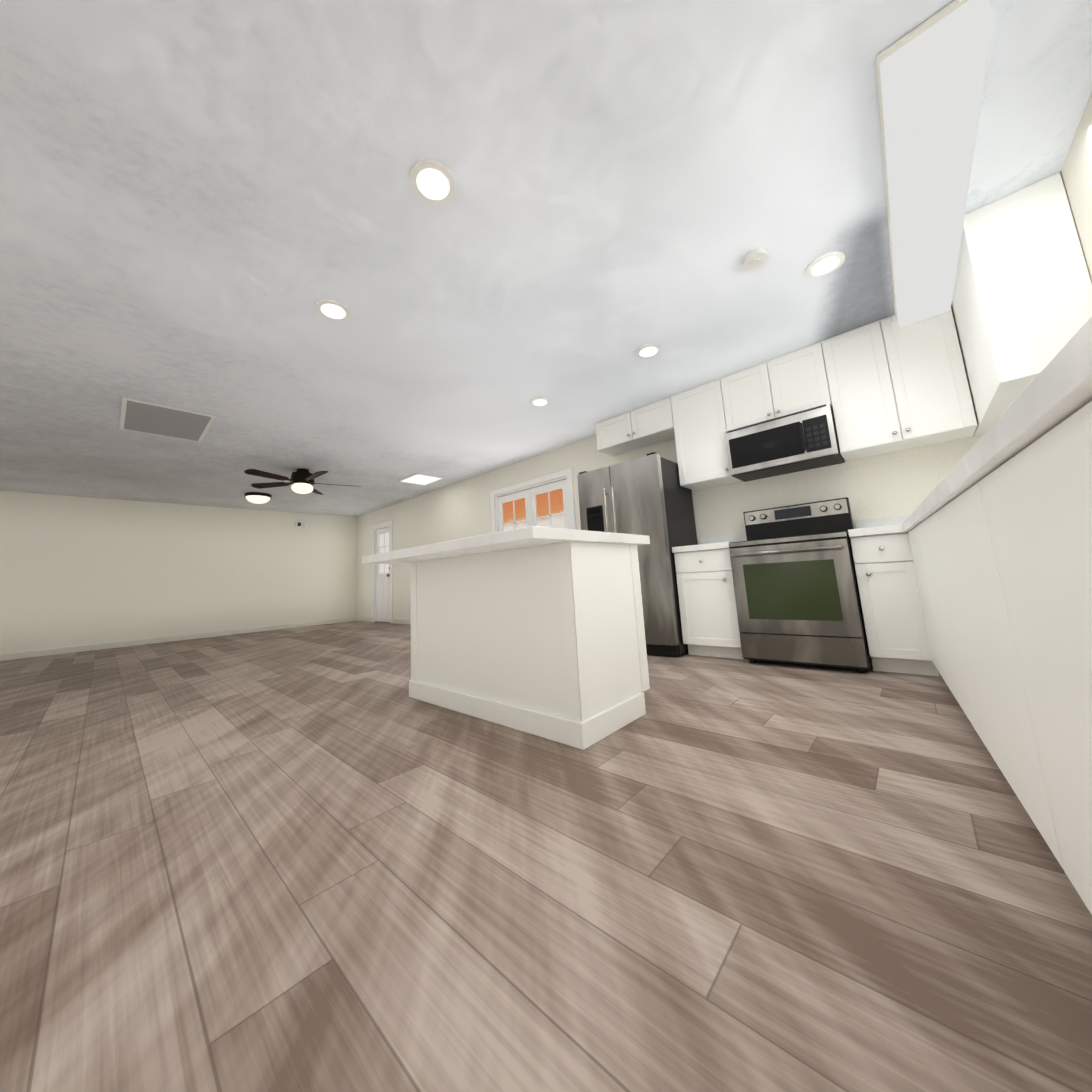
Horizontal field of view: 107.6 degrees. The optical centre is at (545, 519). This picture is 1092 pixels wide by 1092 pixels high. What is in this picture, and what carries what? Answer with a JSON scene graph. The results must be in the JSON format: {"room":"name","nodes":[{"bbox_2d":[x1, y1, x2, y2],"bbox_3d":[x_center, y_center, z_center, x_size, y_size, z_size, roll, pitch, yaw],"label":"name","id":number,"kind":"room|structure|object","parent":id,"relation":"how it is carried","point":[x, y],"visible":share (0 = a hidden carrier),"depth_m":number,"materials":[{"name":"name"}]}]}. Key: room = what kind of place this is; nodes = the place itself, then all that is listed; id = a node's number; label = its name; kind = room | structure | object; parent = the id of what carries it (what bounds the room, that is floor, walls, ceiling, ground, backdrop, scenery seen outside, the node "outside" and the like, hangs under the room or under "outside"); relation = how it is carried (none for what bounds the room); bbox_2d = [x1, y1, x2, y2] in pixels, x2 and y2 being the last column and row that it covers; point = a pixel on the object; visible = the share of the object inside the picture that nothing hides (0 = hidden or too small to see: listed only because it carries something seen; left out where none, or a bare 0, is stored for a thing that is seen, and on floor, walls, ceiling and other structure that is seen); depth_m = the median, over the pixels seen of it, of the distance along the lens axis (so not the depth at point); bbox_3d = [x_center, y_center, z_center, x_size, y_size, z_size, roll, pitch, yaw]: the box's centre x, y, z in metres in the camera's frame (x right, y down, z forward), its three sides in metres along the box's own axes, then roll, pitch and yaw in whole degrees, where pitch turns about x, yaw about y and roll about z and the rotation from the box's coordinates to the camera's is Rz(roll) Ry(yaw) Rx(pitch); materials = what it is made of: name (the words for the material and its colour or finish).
{"room":"kitchen","nodes":[
{"label":"kitchen","id":0,"kind":"room"},
{"bbox_2d":[0,491,356,653],"bbox_3d":[-7.031,0.889,6.774,0.150,2.440,7.700,-11,-11,42],"label":"wall","id":1,"kind":"structure","parent":0,"point":[77,571],"depth_m":6.95,"materials":[{"name":"paint"}]},
{"bbox_2d":[0,617,354,660],"bbox_3d":[-6.894,2.039,6.558,0.016,0.090,7.370,-11,-11,42],"label":"baseboard","id":2,"kind":"structure","parent":1,"relation":"attached to","point":[28,654],"depth_m":6.81,"materials":[{"name":"white wood"}]},
{"bbox_2d":[296,521,307,526],"bbox_3d":[-5.314,0.105,8.696,0.041,0.120,0.230,-11,-11,42],"label":"door chime","id":3,"kind":"object","parent":1,"relation":"attached to","point":[298,524],"visible":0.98,"depth_m":8.65,"materials":[{"name":"white plastic"}]},
{"bbox_2d":[0,621,1091,1091],"bbox_3d":[-1.978,1.208,2.094,13.700,0.120,7.700,-11,-11,42],"label":"floor","id":4,"kind":"structure","parent":0,"point":[334,857],"depth_m":0.94,"materials":[{"name":"laminate"}]},
{"bbox_2d":[406,542,649,749],"bbox_3d":[-0.186,0.652,2.441,1.442,0.880,0.624,-11,-11,42],"label":"kitchen island","id":5,"kind":"object","parent":4,"relation":"on","point":[539,631],"depth_m":2.01,"materials":[{"name":"white wood"}]},
{"bbox_2d":[362,526,649,563],"bbox_3d":[-0.308,0.192,2.470,1.580,0.050,0.964,-11,-11,42],"label":"island countertop","id":6,"kind":"structure","parent":5,"relation":"on","point":[530,535],"depth_m":1.93,"materials":[{"name":"white stone"}]},
{"bbox_2d":[577,452,697,656],"bbox_3d":[0.923,0.357,3.974,0.898,1.788,0.782,-11,-11,42],"label":"fridge","id":7,"kind":"object","parent":4,"relation":"on","point":[649,496],"visible":0.58,"depth_m":3.61,"materials":[{"name":"silver metal"}]},
{"bbox_2d":[672,533,747,659],"bbox_3d":[1.519,0.640,3.520,0.480,1.028,0.657,-11,-11,42],"label":"base cabinet","id":8,"kind":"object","parent":4,"relation":"on","point":[707,603],"depth_m":3.31,"materials":[{"name":"white wood"}]},
{"bbox_2d":[729,497,871,672],"bbox_3d":[1.937,0.462,3.079,0.752,1.205,0.746,-11,-11,42],"label":"range","id":9,"kind":"object","parent":4,"relation":"on","point":[796,592],"visible":0.96,"depth_m":2.84,"materials":[{"name":"silver metal"}]},
{"bbox_2d":[848,316,1091,914],"bbox_3d":[1.780,0.151,1.406,0.780,1.346,3.476,-11,-11,42],"label":"base cabinet","id":10,"kind":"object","parent":4,"relation":"on","point":[974,576],"depth_m":0.77,"materials":[{"name":"white wood"}]},
{"bbox_2d":[0,0,1091,516],"bbox_3d":[-2.121,-1.321,2.468,13.700,0.120,7.700,-11,-11,42],"label":"ceiling","id":11,"kind":"structure","parent":0,"point":[206,206],"depth_m":1.88,"materials":[{"name":"white paint"}]},
{"bbox_2d":[119,397,215,441],"bbox_3d":[-3.706,-0.949,3.904,0.900,0.024,0.620,-11,-11,42],"label":"ceiling vent","id":12,"kind":"object","parent":11,"relation":"in","point":[153,418],"visible":1,"depth_m":3.85,"materials":[{"name":"white metal"}]},
{"bbox_2d":[244,492,271,503],"bbox_3d":[-4.992,-0.388,6.928,0.380,0.217,0.380,-11,-11,42],"label":"dome ceiling light","id":13,"kind":"object","parent":11,"relation":"attached to","point":[257,497],"visible":0.85,"depth_m":6.81,"materials":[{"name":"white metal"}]},
{"bbox_2d":[244,468,360,494],"bbox_3d":[-3.400,-0.546,5.624,1.393,0.346,1.443,-11,-11,42],"label":"ceiling fan","id":14,"kind":"object","parent":11,"relation":"hanging from","point":[301,480],"visible":1,"depth_m":5.54,"materials":[{"name":"brown metal"}]},
{"bbox_2d":[316,299,349,320],"bbox_3d":[-1.319,-1.296,2.477,0.189,0.015,0.189,-3,-8,-3],"label":"recessed light","id":15,"kind":"object","parent":11,"relation":"in","point":[330,309],"depth_m":2.46,"materials":[{"name":"white plastic"}]},
{"bbox_2d":[398,473,444,484],"bbox_3d":[-2.037,-0.656,6.523,0.600,0.015,0.500,-11,-11,42],"label":"ceiling light panel","id":16,"kind":"object","parent":11,"relation":"attached to","point":[420,479],"visible":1,"depth_m":6.49,"materials":[{"name":"white plastic"}]},
{"bbox_2d":[410,159,455,204],"bbox_3d":[-0.488,-1.453,1.728,0.189,0.015,0.189,-3,-8,-3],"label":"recessed light","id":17,"kind":"object","parent":11,"relation":"in","point":[432,181],"depth_m":1.71,"materials":[{"name":"white plastic"}]},
{"bbox_2d":[530,397,549,406],"bbox_3d":[-0.059,-1.153,3.920,0.189,0.015,0.189,-3,-8,-3],"label":"recessed light","id":18,"kind":"object","parent":11,"relation":"in","point":[539,401],"depth_m":3.90,"materials":[{"name":"white plastic"}]},
{"bbox_2d":[636,343,660,358],"bbox_3d":[0.802,-1.319,3.130,0.189,0.015,0.189,-3,-8,-3],"label":"recessed light","id":19,"kind":"object","parent":11,"relation":"in","point":[648,350],"depth_m":3.11,"materials":[{"name":"white plastic"}]},
{"bbox_2d":[742,248,768,271],"bbox_3d":[1.173,-1.456,2.243,0.136,0.044,0.136,-11,-11,42],"label":"smoke detector","id":20,"kind":"object","parent":11,"relation":"attached to","point":[755,259],"visible":1,"depth_m":2.22,"materials":[{"name":"white plastic"}]},
{"bbox_2d":[806,251,844,277],"bbox_3d":[1.628,-1.484,2.331,0.189,0.015,0.189,-3,-8,-3],"label":"recessed light","id":21,"kind":"object","parent":11,"relation":"in","point":[827,263],"depth_m":2.32,"materials":[{"name":"white plastic"}]},
{"bbox_2d":[875,0,993,327],"bbox_3d":[1.911,-1.489,2.009,0.275,0.129,1.990,-11,-11,42],"label":"ceiling beam","id":22,"kind":"structure","parent":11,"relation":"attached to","point":[931,74],"depth_m":1.56,"materials":[{"name":"white paint"}]},
{"bbox_2d":[356,434,983,619],"bbox_3d":[0.500,0.210,5.052,13.400,2.440,0.150,-11,-11,42],"label":"wall","id":23,"kind":"structure","parent":0,"point":[905,482],"depth_m":4.02,"materials":[{"name":"paint"}]},
{"bbox_2d":[355,617,371,621],"bbox_3d":[-4.089,2.238,8.969,0.850,0.090,0.014,-11,-11,42],"label":"baseboard","id":24,"kind":"structure","parent":23,"relation":"attached to","point":[365,619],"depth_m":8.95,"materials":[{"name":"white wood"}]},
{"bbox_2d":[372,520,392,622],"bbox_3d":[-3.466,1.120,8.582,0.920,2.115,0.193,-11,-11,42],"label":"entry door","id":25,"kind":"structure","parent":23,"relation":"in","point":[382,588],"depth_m":8.59,"materials":[{"name":"white paint"}]},
{"bbox_2d":[392,619,410,624],"bbox_3d":[-1.932,1.828,7.021,3.240,0.090,0.013,-11,-11,42],"label":"baseboard","id":26,"kind":"structure","parent":23,"relation":"attached to","point":[396,621],"depth_m":7.83,"materials":[{"name":"white wood"}]},
{"bbox_2d":[490,468,575,532],"bbox_3d":[-0.160,0.495,5.617,1.630,2.115,0.168,-11,-11,42],"label":"doors","id":27,"kind":"structure","parent":23,"relation":"in","point":[546,501],"depth_m":5.61,"materials":[{"name":"white paint"}]},
{"bbox_2d":[596,396,675,455],"bbox_3d":[1.018,-0.991,4.363,0.910,0.324,0.327,-11,-11,42],"label":"upper cabinet","id":28,"kind":"object","parent":23,"relation":"attached to","point":[650,424],"depth_m":4.24,"materials":[{"name":"white wood"}]},
{"bbox_2d":[672,376,741,489],"bbox_3d":[1.568,-0.801,3.838,0.543,0.914,0.327,-11,-11,42],"label":"upper cabinet","id":29,"kind":"object","parent":23,"relation":"attached to","point":[701,415],"depth_m":3.73,"materials":[{"name":"white wood"}]},
{"bbox_2d":[728,340,831,427],"bbox_3d":[1.996,-1.074,3.470,0.773,0.530,0.327,-11,-11,42],"label":"upper cabinet","id":30,"kind":"object","parent":23,"relation":"attached to","point":[797,380],"depth_m":3.30,"materials":[{"name":"white wood"}]},
{"bbox_2d":[724,403,844,481],"bbox_3d":[1.982,-0.617,3.359,0.765,0.397,0.441,-11,-11,42],"label":"over-the-range microwave","id":31,"kind":"object","parent":30,"relation":"attached to","point":[802,440],"visible":0.98,"depth_m":3.20,"materials":[{"name":"silver metal"}]},
{"bbox_2d":[824,308,977,460],"bbox_3d":[2.532,-0.984,2.969,0.776,0.914,0.327,-11,-11,42],"label":"upper cabinet","id":32,"kind":"object","parent":23,"relation":"attached to","point":[885,385],"depth_m":2.81,"materials":[{"name":"white wood"}]},
{"bbox_2d":[1060,91,1091,282],"bbox_3d":[2.037,-0.459,1.114,0.150,2.440,3.650,-11,-11,42],"label":"wall","id":33,"kind":"structure","parent":0,"point":[1076,173],"depth_m":1.71,"materials":[{"name":"paint"}]},
{"bbox_2d":[951,172,1091,435],"bbox_3d":[2.662,-1.091,2.300,0.322,0.914,1.147,-11,-11,42],"label":"window","id":34,"kind":"structure","parent":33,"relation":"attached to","point":[1021,305],"depth_m":1.91,"materials":[{"name":"white"}]}
]}

